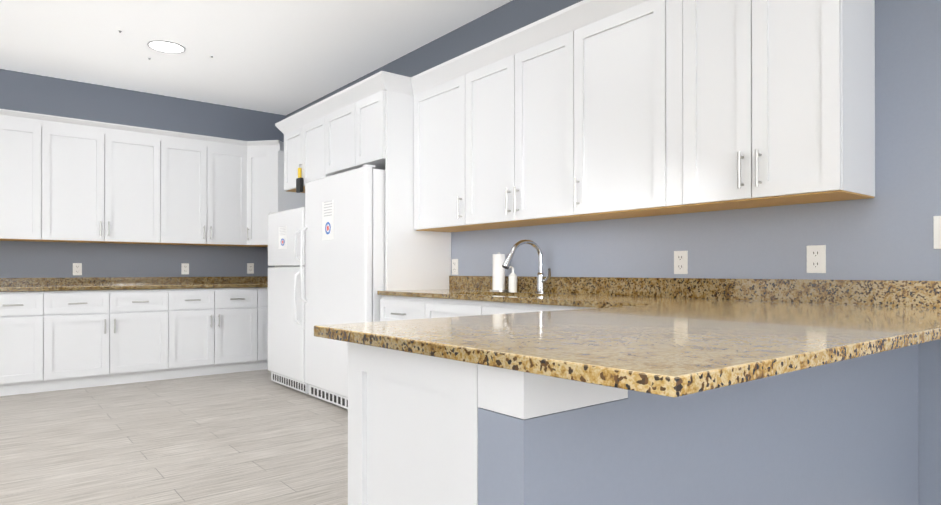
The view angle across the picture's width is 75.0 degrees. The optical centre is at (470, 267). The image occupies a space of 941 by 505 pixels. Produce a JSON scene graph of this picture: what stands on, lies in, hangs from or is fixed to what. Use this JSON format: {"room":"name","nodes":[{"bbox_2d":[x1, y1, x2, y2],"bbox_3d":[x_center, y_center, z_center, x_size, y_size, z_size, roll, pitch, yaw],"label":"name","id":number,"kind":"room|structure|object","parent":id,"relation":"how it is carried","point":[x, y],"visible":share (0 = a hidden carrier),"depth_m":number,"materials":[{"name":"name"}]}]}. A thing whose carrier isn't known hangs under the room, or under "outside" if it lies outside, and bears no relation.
{"room":"kitchen","nodes":[
{"label":"kitchen","id":0,"kind":"room"},
{"bbox_2d":[0,69,285,285],"bbox_3d":[-4.977,-0.372,5.095,7.290,2.890,0.120,0,0,-39],"label":"wall","id":1,"kind":"structure","parent":0,"point":[33,93],"depth_m":6.22,"materials":[{"name":"paint"}]},
{"bbox_2d":[0,109,51,240],"bbox_3d":[-4.255,-0.813,5.373,0.918,1.114,0.348,0,0,-39],"label":"upper cabinet","id":2,"kind":"object","parent":1,"relation":"attached to","point":[25,137],"depth_m":5.42,"materials":[{"name":"white wood"}]},
{"bbox_2d":[73,263,81,274],"bbox_3d":[-3.813,0.012,5.943,0.075,0.118,0.009,0,0,-39],"label":"electrical outlet","id":3,"kind":"object","parent":1,"relation":"attached to","point":[77,268],"visible":1,"depth_m":5.94,"materials":[{"name":"white plastic"}]},
{"bbox_2d":[52,116,167,244],"bbox_3d":[-3.568,-0.810,5.924,1.100,1.114,0.348,0,0,-39],"label":"upper cabinet","id":4,"kind":"object","parent":1,"relation":"attached to","point":[64,179],"depth_m":5.81,"materials":[{"name":"white wood"}]},
{"bbox_2d":[168,131,199,244],"bbox_3d":[-3.018,-0.808,6.365,0.569,1.114,0.348,0,0,-39],"label":"upper cabinet","id":5,"kind":"object","parent":1,"relation":"attached to","point":[183,148],"depth_m":6.24,"materials":[{"name":"white wood"}]},
{"bbox_2d":[181,263,188,273],"bbox_3d":[-3.050,0.010,6.554,0.075,0.118,0.009,0,0,-39],"label":"electrical outlet","id":6,"kind":"object","parent":1,"relation":"attached to","point":[184,268],"visible":1,"depth_m":6.55,"materials":[{"name":"white plastic"}]},
{"bbox_2d":[200,135,243,246],"bbox_3d":[-2.679,-0.807,6.612,0.526,1.114,0.386,0,0,-39],"label":"upper cabinet","id":7,"kind":"object","parent":1,"relation":"attached to","point":[219,157],"depth_m":6.46,"materials":[{"name":"white wood"}]},
{"bbox_2d":[247,263,253,273],"bbox_3d":[-2.509,0.005,6.988,0.075,0.118,0.009,0,0,-39],"label":"electrical outlet","id":8,"kind":"object","parent":1,"relation":"attached to","point":[250,268],"visible":1,"depth_m":6.99,"materials":[{"name":"white plastic"}]},
{"bbox_2d":[240,140,304,246],"bbox_3d":[-2.245,-0.806,6.818,0.630,1.114,0.608,0,0,-39],"label":"upper cabinet","id":9,"kind":"object","parent":1,"relation":"attached to","point":[262,192],"depth_m":6.61,"materials":[{"name":"white wood"}]},
{"bbox_2d":[0,369,347,504],"bbox_3d":[-1.676,1.104,0.970,7.290,0.100,10.675,0,0,-39],"label":"floor","id":10,"kind":"structure","parent":0,"point":[257,437],"depth_m":3.68,"materials":[{"name":"grey tile"}]},
{"bbox_2d":[0,291,55,395],"bbox_3d":[-4.171,0.638,5.254,0.925,0.872,0.628,0,0,-39],"label":"base cabinet","id":11,"kind":"object","parent":10,"relation":"on","point":[28,318],"depth_m":5.20,"materials":[{"name":"white wood"}]},
{"bbox_2d":[0,276,267,291],"bbox_3d":[-4.735,0.142,4.791,7.046,0.110,0.648,0,0,-39],"label":"countertop","id":12,"kind":"structure","parent":11,"relation":"on","point":[63,284],"depth_m":5.99,"materials":[{"name":"stone"}]},
{"bbox_2d":[56,289,175,390],"bbox_3d":[-3.476,0.641,5.810,1.114,0.872,0.628,0,0,-39],"label":"base cabinet","id":13,"kind":"object","parent":10,"relation":"on","point":[56,340],"depth_m":5.60,"materials":[{"name":"white wood"}]},
{"bbox_2d":[176,287,263,377],"bbox_3d":[-2.758,0.643,6.386,0.985,0.872,0.628,0,0,-39],"label":"base cabinet","id":14,"kind":"object","parent":10,"relation":"on","point":[219,330],"depth_m":6.18,"materials":[{"name":"white wood"}]},
{"bbox_2d":[264,287,267,368],"bbox_3d":[-2.234,0.645,6.807,0.618,0.872,0.628,0,0,-39],"label":"base cabinet","id":15,"kind":"object","parent":10,"relation":"on","point":[265,288],"depth_m":6.48,"materials":[{"name":"white wood"}]},
{"bbox_2d":[268,207,308,393],"bbox_3d":[-1.405,0.277,5.625,0.750,1.598,0.811,0,0,-39],"label":"fridge","id":16,"kind":"object","parent":10,"relation":"on","point":[286,335],"visible":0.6,"depth_m":5.39,"materials":[{"name":"white metal"}]},
{"bbox_2d":[300,164,384,408],"bbox_3d":[-0.811,0.173,4.884,0.750,1.799,1.029,0,0,-39],"label":"fridge","id":17,"kind":"object","parent":10,"relation":"on","point":[344,228],"visible":0.58,"depth_m":4.60,"materials":[{"name":"white metal"}]},
{"bbox_2d":[380,295,511,320],"bbox_3d":[-0.187,0.629,4.246,0.628,0.880,0.656,0,0,-39],"label":"base cabinet","id":18,"kind":"object","parent":10,"relation":"on","point":[393,308],"depth_m":3.82,"materials":[{"name":"white wood"}]},
{"bbox_2d":[348,342,627,504],"bbox_3d":[0.074,0.617,1.528,0.571,0.880,0.516,0,0,-39],"label":"base cabinet","id":19,"kind":"object","parent":10,"relation":"on","point":[412,428],"visible":0.33,"depth_m":1.28,"materials":[{"name":"white wood"}]},
{"bbox_2d":[314,300,940,397],"bbox_3d":[0.498,0.161,1.644,1.500,0.028,1.065,0,0,-39],"label":"countertop","id":20,"kind":"structure","parent":19,"relation":"on","point":[673,337],"depth_m":1.28,"materials":[{"name":"stone"}]},
{"bbox_2d":[516,303,539,312],"bbox_3d":[0.601,0.625,3.262,0.628,0.880,0.305,0,0,-39],"label":"base cabinet","id":21,"kind":"object","parent":10,"relation":"on","point":[520,307],"depth_m":3.17,"materials":[{"name":"white wood"}]},
{"bbox_2d":[540,305,589,311],"bbox_3d":[0.811,0.624,3.000,0.628,0.880,0.624,0,0,-39],"label":"base cabinet","id":22,"kind":"object","parent":10,"relation":"on","point":[542,307],"depth_m":3.02,"materials":[{"name":"white wood"}]},
{"bbox_2d":[377,276,940,311],"bbox_3d":[0.638,0.117,3.201,0.651,0.130,3.321,0,0,-39],"label":"countertop","id":23,"kind":"structure","parent":22,"relation":"on","point":[892,295],"depth_m":2.97,"materials":[{"name":"stone"}]},
{"bbox_2d":[490,252,507,291],"bbox_3d":[0.190,0.027,4.108,0.120,0.262,0.120,0,0,-39],"label":"paper towel holder","id":24,"kind":"object","parent":23,"relation":"on","point":[498,274],"visible":1,"depth_m":4.07,"materials":[{"name":"white paper"}]},
{"bbox_2d":[509,266,516,291],"bbox_3d":[0.270,0.073,4.009,0.075,0.170,0.056,0,0,-39],"label":"soap dispenser","id":25,"kind":"object","parent":23,"relation":"on","point":[512,281],"visible":0.92,"depth_m":3.99,"materials":[{"name":"white plastic"}]},
{"bbox_2d":[502,239,550,292],"bbox_3d":[0.356,-0.010,3.731,0.316,0.332,0.164,0,0,-39],"label":"faucet","id":26,"kind":"object","parent":23,"relation":"on","point":[541,280],"visible":1,"depth_m":3.79,"materials":[{"name":"silver metal"}]},
{"bbox_2d":[478,344,918,504],"bbox_3d":[0.870,0.618,1.754,2.095,0.880,0.123,0,0,-39],"label":"wall","id":27,"kind":"structure","parent":10,"relation":"on","point":[844,432],"depth_m":1.49,"materials":[{"name":"paint"}]},
{"bbox_2d":[0,0,511,114],"bbox_3d":[-1.676,-1.886,0.984,7.290,0.100,10.675,0,0,-39],"label":"ceiling","id":28,"kind":"structure","parent":0,"point":[283,57],"depth_m":4.92,"materials":[{"name":"white paint"}]},
{"bbox_2d":[147,40,185,53],"bbox_3d":[-2.494,-1.812,5.028,0.284,0.010,0.284,0,0,-39],"label":"recessed light","id":29,"kind":"object","parent":28,"relation":"in","point":[164,46],"visible":0.96,"depth_m":5.02,"materials":[{"name":"white plastic"}]},
{"bbox_2d":[296,164,302,192],"bbox_3d":[-1.514,-0.797,5.438,0.037,0.251,0.090,0,0,-39],"label":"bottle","id":30,"kind":"object","parent":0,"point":[299,184],"visible":1,"depth_m":5.42,"materials":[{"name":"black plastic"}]},
{"bbox_2d":[286,0,940,504],"bbox_3d":[1.159,-0.381,3.173,0.120,2.890,10.555,0,0,-39],"label":"wall","id":31,"kind":"structure","parent":0,"point":[886,232],"depth_m":2.62,"materials":[{"name":"paint"}]},
{"bbox_2d":[284,129,304,192],"bbox_3d":[-1.379,-0.994,5.773,0.588,0.530,0.486,0,0,-39],"label":"upper cabinet","id":32,"kind":"object","parent":31,"relation":"attached to","point":[290,137],"depth_m":5.69,"materials":[{"name":"white wood"}]},
{"bbox_2d":[296,119,391,189],"bbox_3d":[-1.119,-0.996,5.448,0.588,0.530,0.604,0,0,-39],"label":"upper cabinet","id":33,"kind":"object","parent":31,"relation":"attached to","point":[308,135],"depth_m":5.36,"materials":[{"name":"white wood"}]},
{"bbox_2d":[320,106,407,181],"bbox_3d":[-0.810,-1.020,5.062,0.588,0.485,0.643,0,0,-39],"label":"upper cabinet","id":34,"kind":"object","parent":31,"relation":"attached to","point":[333,126],"depth_m":4.95,"materials":[{"name":"white wood"}]},
{"bbox_2d":[348,90,413,177],"bbox_3d":[-0.542,-1.021,4.728,0.588,0.485,0.472,0,0,-39],"label":"upper cabinet","id":35,"kind":"object","parent":31,"relation":"attached to","point":[376,130],"depth_m":4.46,"materials":[{"name":"white wood"}]},
{"bbox_2d":[414,79,493,231],"bbox_3d":[-0.070,-0.772,4.330,0.348,0.985,0.675,0,0,-39],"label":"upper cabinet","id":36,"kind":"object","parent":31,"relation":"attached to","point":[433,107],"depth_m":4.30,"materials":[{"name":"white wood"}]},
{"bbox_2d":[452,259,457,274],"bbox_3d":[-0.119,-0.008,4.661,0.009,0.120,0.078,0,0,-39],"label":"electrical outlet","id":37,"kind":"object","parent":31,"relation":"attached to","point":[454,266],"visible":1,"depth_m":4.66,"materials":[{"name":"white plastic"}]},
{"bbox_2d":[454,35,597,228],"bbox_3d":[0.394,-0.775,3.751,0.348,0.985,1.067,0,0,-39],"label":"upper cabinet","id":38,"kind":"object","parent":31,"relation":"attached to","point":[508,111],"depth_m":3.67,"materials":[{"name":"white wood"}]},
{"bbox_2d":[562,0,696,219],"bbox_3d":[0.869,-0.778,3.158,0.348,0.985,0.712,0,0,-39],"label":"upper cabinet","id":39,"kind":"object","parent":31,"relation":"attached to","point":[655,108],"depth_m":3.09,"materials":[{"name":"white wood"}]},
{"bbox_2d":[674,251,687,273],"bbox_3d":[1.084,-0.028,3.161,0.009,0.120,0.078,0,0,-39],"label":"electrical outlet","id":40,"kind":"object","parent":31,"relation":"attached to","point":[680,262],"visible":1,"depth_m":3.16,"materials":[{"name":"white plastic"}]},
{"bbox_2d":[662,0,874,211],"bbox_3d":[1.270,-0.780,2.659,0.348,0.985,0.736,0,0,-39],"label":"upper cabinet","id":41,"kind":"object","parent":31,"relation":"attached to","point":[766,103],"depth_m":2.48,"materials":[{"name":"white wood"}]},
{"bbox_2d":[275,0,647,133],"bbox_3d":[-0.086,-1.319,4.112,0.648,0.104,4.819,0,0,-39],"label":"crown molding","id":42,"kind":"structure","parent":41,"relation":"attached to","point":[580,14],"depth_m":3.90,"materials":[{"name":"white wood"}]},
{"bbox_2d":[807,245,825,272],"bbox_3d":[1.494,-0.038,2.650,0.009,0.120,0.078,0,0,-39],"label":"electrical outlet","id":43,"kind":"object","parent":31,"relation":"attached to","point":[816,258],"visible":1,"depth_m":2.64,"materials":[{"name":"white plastic"}]},
{"bbox_2d":[933,216,940,248],"bbox_3d":[1.780,-0.135,2.291,0.011,0.125,0.082,0,0,-39],"label":"light switch","id":44,"kind":"object","parent":31,"relation":"attached to","point":[937,230],"visible":1,"depth_m":2.31,"materials":[{"name":"white plastic"}]}
]}

